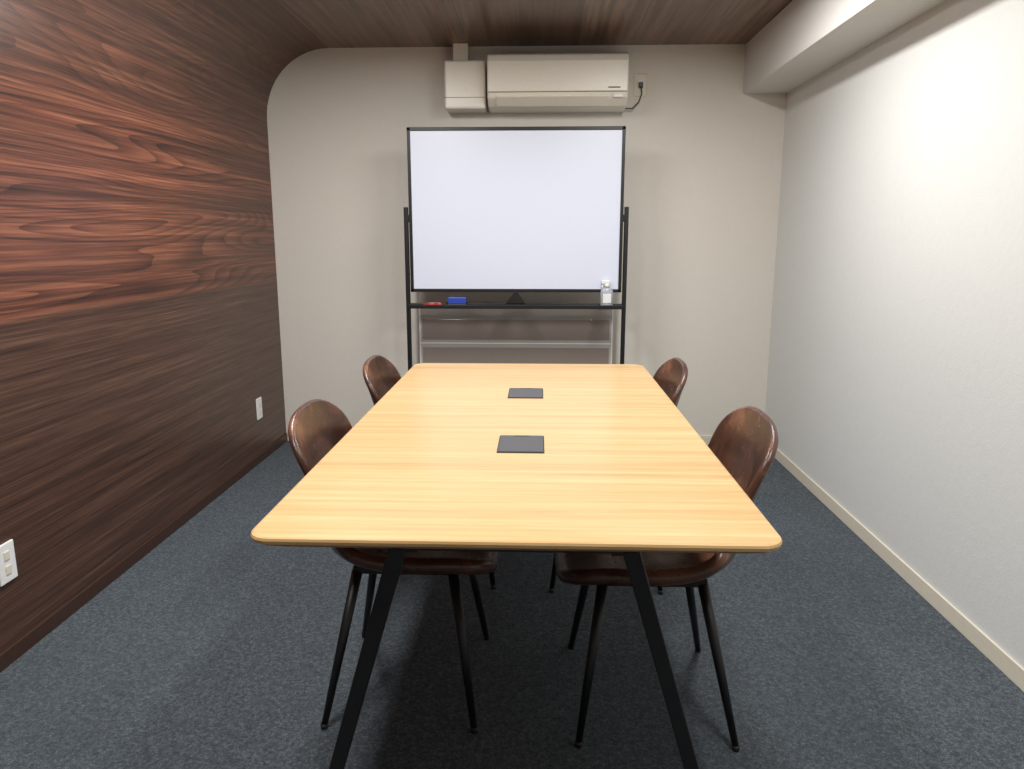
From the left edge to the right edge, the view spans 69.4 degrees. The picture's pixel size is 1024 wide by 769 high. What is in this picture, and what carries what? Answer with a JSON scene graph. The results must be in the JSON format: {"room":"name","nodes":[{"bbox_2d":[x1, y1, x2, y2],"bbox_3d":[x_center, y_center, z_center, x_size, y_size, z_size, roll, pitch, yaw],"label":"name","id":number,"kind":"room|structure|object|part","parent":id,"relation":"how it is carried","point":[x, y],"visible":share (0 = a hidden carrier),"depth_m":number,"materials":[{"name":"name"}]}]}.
{"room":"meeting room","nodes":[
{"label":"meeting room","id":0,"kind":"room"},
{"bbox_2d":[0,0,328,653],"bbox_3d":[-1.326,-0.214,1.599,0.380,2.295,5.720,0,11,2],"label":"wall","id":1,"kind":"structure","parent":0,"point":[140,340],"depth_m":2.81,"materials":[{"name":"brown wood"}]},
{"bbox_2d":[0,539,17,586],"bbox_3d":[-1.495,0.527,2.189,0.010,0.120,0.072,0,11,2],"label":"wall outlet","id":2,"kind":"object","parent":1,"relation":"attached to","point":[8,567],"visible":1,"depth_m":2.19,"materials":[{"name":"white plastic"}]},
{"bbox_2d":[3,550,9,560],"bbox_3d":[-1.492,0.506,2.185,0.004,0.028,0.022,0,11,2],"label":"socket","id":3,"kind":"object","parent":2,"relation":"attached to","point":[6,553],"depth_m":2.18,"materials":[{"name":"beige plastic"}]},
{"bbox_2d":[5,564,11,574],"bbox_3d":[-1.492,0.549,2.193,0.004,0.028,0.022,0,11,2],"label":"socket","id":4,"kind":"object","parent":2,"relation":"attached to","point":[8,567],"depth_m":2.19,"materials":[{"name":"beige plastic"}]},
{"bbox_2d":[0,433,286,672],"bbox_3d":[-1.512,0.886,1.821,0.008,0.050,5.712,0,11,2],"label":"baseboard","id":5,"kind":"structure","parent":1,"relation":"attached to","point":[54,620],"depth_m":2.77,"materials":[{"name":"brown wood"}]},
{"bbox_2d":[256,397,262,419],"bbox_3d":[-1.420,0.134,4.162,0.010,0.120,0.072,0,11,2],"label":"wall outlet","id":6,"kind":"object","parent":1,"relation":"attached to","point":[258,400],"visible":1,"depth_m":4.15,"materials":[{"name":"white plastic"}]},
{"bbox_2d":[0,441,1023,768],"bbox_3d":[-0.045,0.969,1.787,3.145,0.100,5.920,0,11,2],"label":"floor","id":7,"kind":"structure","parent":0,"point":[216,648],"depth_m":2.20,"materials":[{"name":"carpet"}]},
{"bbox_2d":[288,399,500,733],"bbox_3d":[-0.298,0.452,2.055,0.537,0.810,0.491,0,11,2],"label":"dining chair","id":8,"kind":"object","parent":7,"relation":"on","point":[317,425],"visible":0.53,"depth_m":1.91,"materials":[{"name":"brown leather"}]},
{"bbox_3d":[-0.442,0.685,1.927,0.029,0.397,0.146,9,15,39],"label":"leg","id":9,"kind":"part","parent":8,"relation":"part of","materials":[{"name":"black metal"}]},
{"bbox_3d":[-0.428,0.616,2.273,0.029,0.397,0.146,-8,14,-35],"label":"leg","id":10,"kind":"part","parent":8,"relation":"part of","materials":[{"name":"black metal"}]},
{"bbox_3d":[-0.127,0.687,1.917,0.028,0.396,0.134,-7,13,-30],"label":"leg","id":11,"kind":"part","parent":8,"relation":"part of","materials":[{"name":"black metal"}]},
{"bbox_3d":[-0.114,0.618,2.260,0.028,0.396,0.134,8,14,34],"label":"leg","id":12,"kind":"part","parent":8,"relation":"part of","materials":[{"name":"black metal"}]},
{"bbox_2d":[363,355,495,588],"bbox_3d":[-0.269,0.297,2.834,0.537,0.810,0.491,0,11,2],"label":"dining chair","id":13,"kind":"object","parent":7,"relation":"on","point":[380,375],"visible":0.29,"depth_m":2.78,"materials":[{"name":"brown leather"}]},
{"bbox_3d":[-0.097,0.531,2.696,0.028,0.396,0.134,-7,13,-30],"label":"leg","id":14,"kind":"part","parent":13,"relation":"part of","materials":[{"name":"black metal"}]},
{"bbox_2d":[403,126,628,370],"bbox_3d":[0.020,-0.474,4.109,1.230,1.823,0.490,0,11,2],"label":"whiteboard","id":15,"kind":"object","parent":7,"relation":"on","point":[515,210],"visible":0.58,"depth_m":4.01,"materials":[{"name":"ceramic"}]},
{"bbox_3d":[-0.579,-0.320,4.162,0.022,1.320,0.030,0,11,2],"label":"post","id":16,"kind":"part","parent":15,"relation":"part of","materials":[{"name":"black metal"}]},
{"bbox_3d":[-0.552,-0.944,4.037,0.017,0.872,0.028,0,11,2],"label":"frame","id":17,"kind":"part","parent":15,"relation":"part of","materials":[{"name":"metal"}]},
{"bbox_2d":[424,303,441,304],"bbox_3d":[-0.438,-0.444,4.095,0.100,0.018,0.018,0,11,2],"label":"marker pen","id":18,"kind":"object","parent":15,"relation":"on","point":[424,303],"visible":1,"depth_m":4.09,"materials":[{"name":"red plastic"}]},
{"bbox_2d":[448,297,466,304],"bbox_3d":[-0.303,-0.460,4.096,0.100,0.048,0.036,0,11,2],"label":"eraser","id":19,"kind":"object","parent":15,"relation":"on","point":[451,300],"visible":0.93,"depth_m":4.08,"materials":[{"name":"blue plastic"}]},
{"bbox_3d":[0.020,-0.521,4.099,1.162,0.018,0.028,0,11,2],"label":"frame","id":20,"kind":"part","parent":15,"relation":"part of","materials":[{"name":"metal"}]},
{"bbox_2d":[409,303,622,308],"bbox_3d":[0.019,-0.432,4.096,1.176,0.030,0.065,0,11,2],"label":"tray","id":21,"kind":"object","parent":15,"relation":"on","point":[411,305],"depth_m":4.07,"materials":[{"name":"black metal"}]},
{"bbox_3d":[0.020,-1.359,3.932,1.162,0.018,0.028,0,11,2],"label":"frame","id":22,"kind":"part","parent":15,"relation":"part of","materials":[{"name":"metal"}]},
{"bbox_2d":[600,280,612,304],"bbox_3d":[0.519,-0.500,4.057,0.070,0.142,0.045,0,11,2],"label":"spray bottle","id":23,"kind":"object","parent":15,"relation":"on","point":[606,294],"visible":0.98,"depth_m":4.04,"materials":[{"name":"plastic"}]},
{"bbox_3d":[0.592,-0.936,3.995,0.017,0.872,0.028,0,11,2],"label":"frame","id":24,"kind":"part","parent":15,"relation":"part of","materials":[{"name":"metal"}]},
{"bbox_3d":[0.618,-0.311,4.119,0.022,1.320,0.030,0,11,2],"label":"post","id":25,"kind":"part","parent":15,"relation":"part of","materials":[{"name":"black metal"}]},
{"bbox_2d":[251,363,781,768],"bbox_3d":[0.036,0.445,2.307,0.970,0.724,1.890,0,11,2],"label":"conference table","id":26,"kind":"object","parent":7,"relation":"on","point":[484,457],"visible":1,"depth_m":1.62,"materials":[{"name":"brown wood"}]},
{"bbox_3d":[-0.310,0.628,1.479,0.230,0.690,0.035,0,11,2],"label":"leg","id":27,"kind":"part","parent":26,"relation":"part of","materials":[{"name":"black metal"}]},
{"bbox_3d":[-0.164,0.138,2.253,0.030,0.032,1.720,0,11,2],"label":"frame rail","id":28,"kind":"part","parent":26,"relation":"part of","materials":[{"name":"black metal"}]},
{"bbox_3d":[0.024,0.154,1.928,0.115,0.004,0.154,0,11,2],"label":"power box lid","id":29,"kind":"part","parent":26,"relation":"part of","materials":[{"name":"grey plastic"}]},
{"bbox_3d":[0.048,0.029,2.555,0.115,0.004,0.154,0,11,2],"label":"power box lid","id":30,"kind":"part","parent":26,"relation":"part of","materials":[{"name":"grey plastic"}]},
{"bbox_3d":[0.318,0.633,1.456,0.230,0.690,0.035,0,11,2],"label":"leg","id":31,"kind":"part","parent":26,"relation":"part of","materials":[{"name":"black metal"}]},
{"bbox_2d":[549,357,687,594],"bbox_3d":[0.359,0.305,2.792,0.537,0.810,0.491,0,11,2],"label":"dining chair","id":32,"kind":"object","parent":7,"relation":"on","point":[671,376],"visible":0.25,"depth_m":2.69,"materials":[{"name":"brown leather"}]},
{"bbox_3d":[0.174,0.537,2.667,0.028,0.396,0.134,8,14,34],"label":"leg","id":33,"kind":"part","parent":32,"relation":"part of","materials":[{"name":"black metal"}]},
{"bbox_2d":[555,406,778,751],"bbox_3d":[0.383,0.466,1.986,0.537,0.810,0.491,0,11,2],"label":"dining chair","id":34,"kind":"object","parent":7,"relation":"on","point":[746,440],"visible":0.62,"depth_m":1.85,"materials":[{"name":"brown leather"}]},
{"bbox_3d":[0.212,0.629,2.204,0.028,0.396,0.134,-7,13,-30],"label":"leg","id":35,"kind":"part","parent":34,"relation":"part of","materials":[{"name":"black metal"}]},
{"bbox_3d":[0.199,0.698,1.861,0.028,0.396,0.134,8,14,34],"label":"leg","id":36,"kind":"part","parent":34,"relation":"part of","materials":[{"name":"black metal"}]},
{"bbox_3d":[0.527,0.631,2.194,0.029,0.397,0.146,9,15,39],"label":"leg","id":37,"kind":"part","parent":34,"relation":"part of","materials":[{"name":"black metal"}]},
{"bbox_3d":[0.514,0.700,1.848,0.029,0.397,0.146,-8,14,-35],"label":"leg","id":38,"kind":"part","parent":34,"relation":"part of","materials":[{"name":"black metal"}]},
{"bbox_3d":[0.021,0.369,4.491,1.140,0.020,0.060,0,11,2],"label":"base strip","id":39,"kind":"object","parent":7,"relation":"on","visible":0},
{"bbox_2d":[419,309,612,363],"bbox_3d":[0.021,-0.048,4.408,1.138,0.870,0.010,0,11,2],"label":"sheet","id":40,"kind":"object","parent":39,"relation":"on","point":[490,314],"depth_m":4.35,"materials":[{"name":"plastic"}]},
{"bbox_3d":[-0.544,-0.052,4.428,0.008,0.870,0.010,0,11,2],"label":"edge strip","id":41,"kind":"part","parent":40,"relation":"part of","materials":[{"name":"silver metal"}]},
{"bbox_2d":[423,347,608,363],"bbox_3d":[0.021,-0.155,4.386,1.100,0.130,0.009,0,11,2],"label":"band","id":42,"kind":"object","parent":40,"relation":"attached to","point":[509,355],"visible":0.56,"depth_m":4.38,"materials":[{"name":"clear plastic"}]},
{"bbox_3d":[0.021,-0.243,4.369,1.120,0.006,0.010,0,11,2],"label":"cross strip","id":43,"kind":"part","parent":40,"relation":"part of","materials":[{"name":"plastic"}]},
{"bbox_2d":[422,319,609,339],"bbox_3d":[0.021,-0.322,4.353,1.100,0.120,0.009,0,11,2],"label":"band","id":44,"kind":"object","parent":40,"relation":"attached to","point":[432,329],"visible":1,"depth_m":4.35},
{"bbox_3d":[0.585,-0.043,4.387,0.008,0.870,0.010,0,11,2],"label":"edge strip","id":45,"kind":"part","parent":40,"relation":"part of","materials":[{"name":"plastic"}]},
{"bbox_2d":[267,44,786,440],"bbox_3d":[0.063,-0.822,4.395,3.145,2.395,0.100,0,11,2],"label":"wall","id":46,"kind":"structure","parent":0,"point":[703,155],"depth_m":4.31,"materials":[{"name":"beige paint"}]},
{"bbox_2d":[444,43,486,112],"bbox_3d":[-0.257,-1.704,4.107,0.227,0.353,0.140,0,11,2],"label":"box","id":47,"kind":"object","parent":46,"relation":"attached to","point":[465,80],"visible":1,"depth_m":4.05,"materials":[{"name":"plastic"}]},
{"bbox_2d":[287,431,712,444],"bbox_3d":[0.061,0.333,4.570,2.929,0.060,0.008,0,11,2],"label":"baseboard","id":48,"kind":"structure","parent":46,"relation":"attached to","point":[706,438],"depth_m":4.52,"materials":[{"name":"beige plastic"}]},
{"bbox_2d":[487,52,628,112],"bbox_3d":[0.248,-1.656,4.054,0.754,0.282,0.224,0,11,2],"label":"air conditioner","id":49,"kind":"object","parent":46,"relation":"attached to","point":[572,81],"visible":1,"depth_m":3.95,"materials":[{"name":"plastic"}]},
{"bbox_2d":[625,74,646,108],"bbox_3d":[0.692,-1.638,4.137,0.126,0.194,0.039,0,11,2],"label":"wall outlet","id":50,"kind":"object","parent":46,"relation":"attached to","point":[640,80],"visible":0.99,"depth_m":4.14,"materials":[{"name":"beige plastic"}]},
{"bbox_3d":[0.678,-1.602,4.133,0.099,0.125,0.015,0,11,2],"label":"power cord","id":51,"kind":"part","parent":50,"relation":"part of","materials":[{"name":"grey plastic"}]},
{"bbox_3d":[0.719,-1.677,4.144,0.072,0.120,0.008,0,11,2],"label":"plate","id":52,"kind":"part","parent":50,"relation":"part of","materials":[{"name":"beige plastic"}]},
{"bbox_2d":[276,0,791,47],"bbox_3d":[0.145,-1.329,1.321,2.565,0.001,5.720,0,11,2],"label":"ceiling","id":53,"kind":"structure","parent":0,"point":[337,23],"depth_m":3.66,"materials":[{"name":"brown wood"}]},
{"bbox_2d":[743,0,945,93],"bbox_3d":[1.306,-1.193,1.305,0.243,0.260,5.720,0,11,2],"label":"beam","id":54,"kind":"structure","parent":0,"point":[807,38],"depth_m":3.19,"materials":[{"name":"paint"}]},
{"bbox_2d":[765,0,1023,667],"bbox_3d":[1.475,-0.233,1.438,0.100,2.395,5.820,0,11,2],"label":"wall","id":55,"kind":"structure","parent":0,"point":[895,376],"depth_m":2.66,"materials":[{"name":"white paint"}]},
{"bbox_2d":[775,449,1023,691],"bbox_3d":[1.423,0.902,1.718,0.008,0.060,5.720,0,11,2],"label":"baseboard","id":56,"kind":"structure","parent":55,"relation":"attached to","point":[979,639],"depth_m":2.63,"materials":[{"name":"beige plastic"}]}
]}

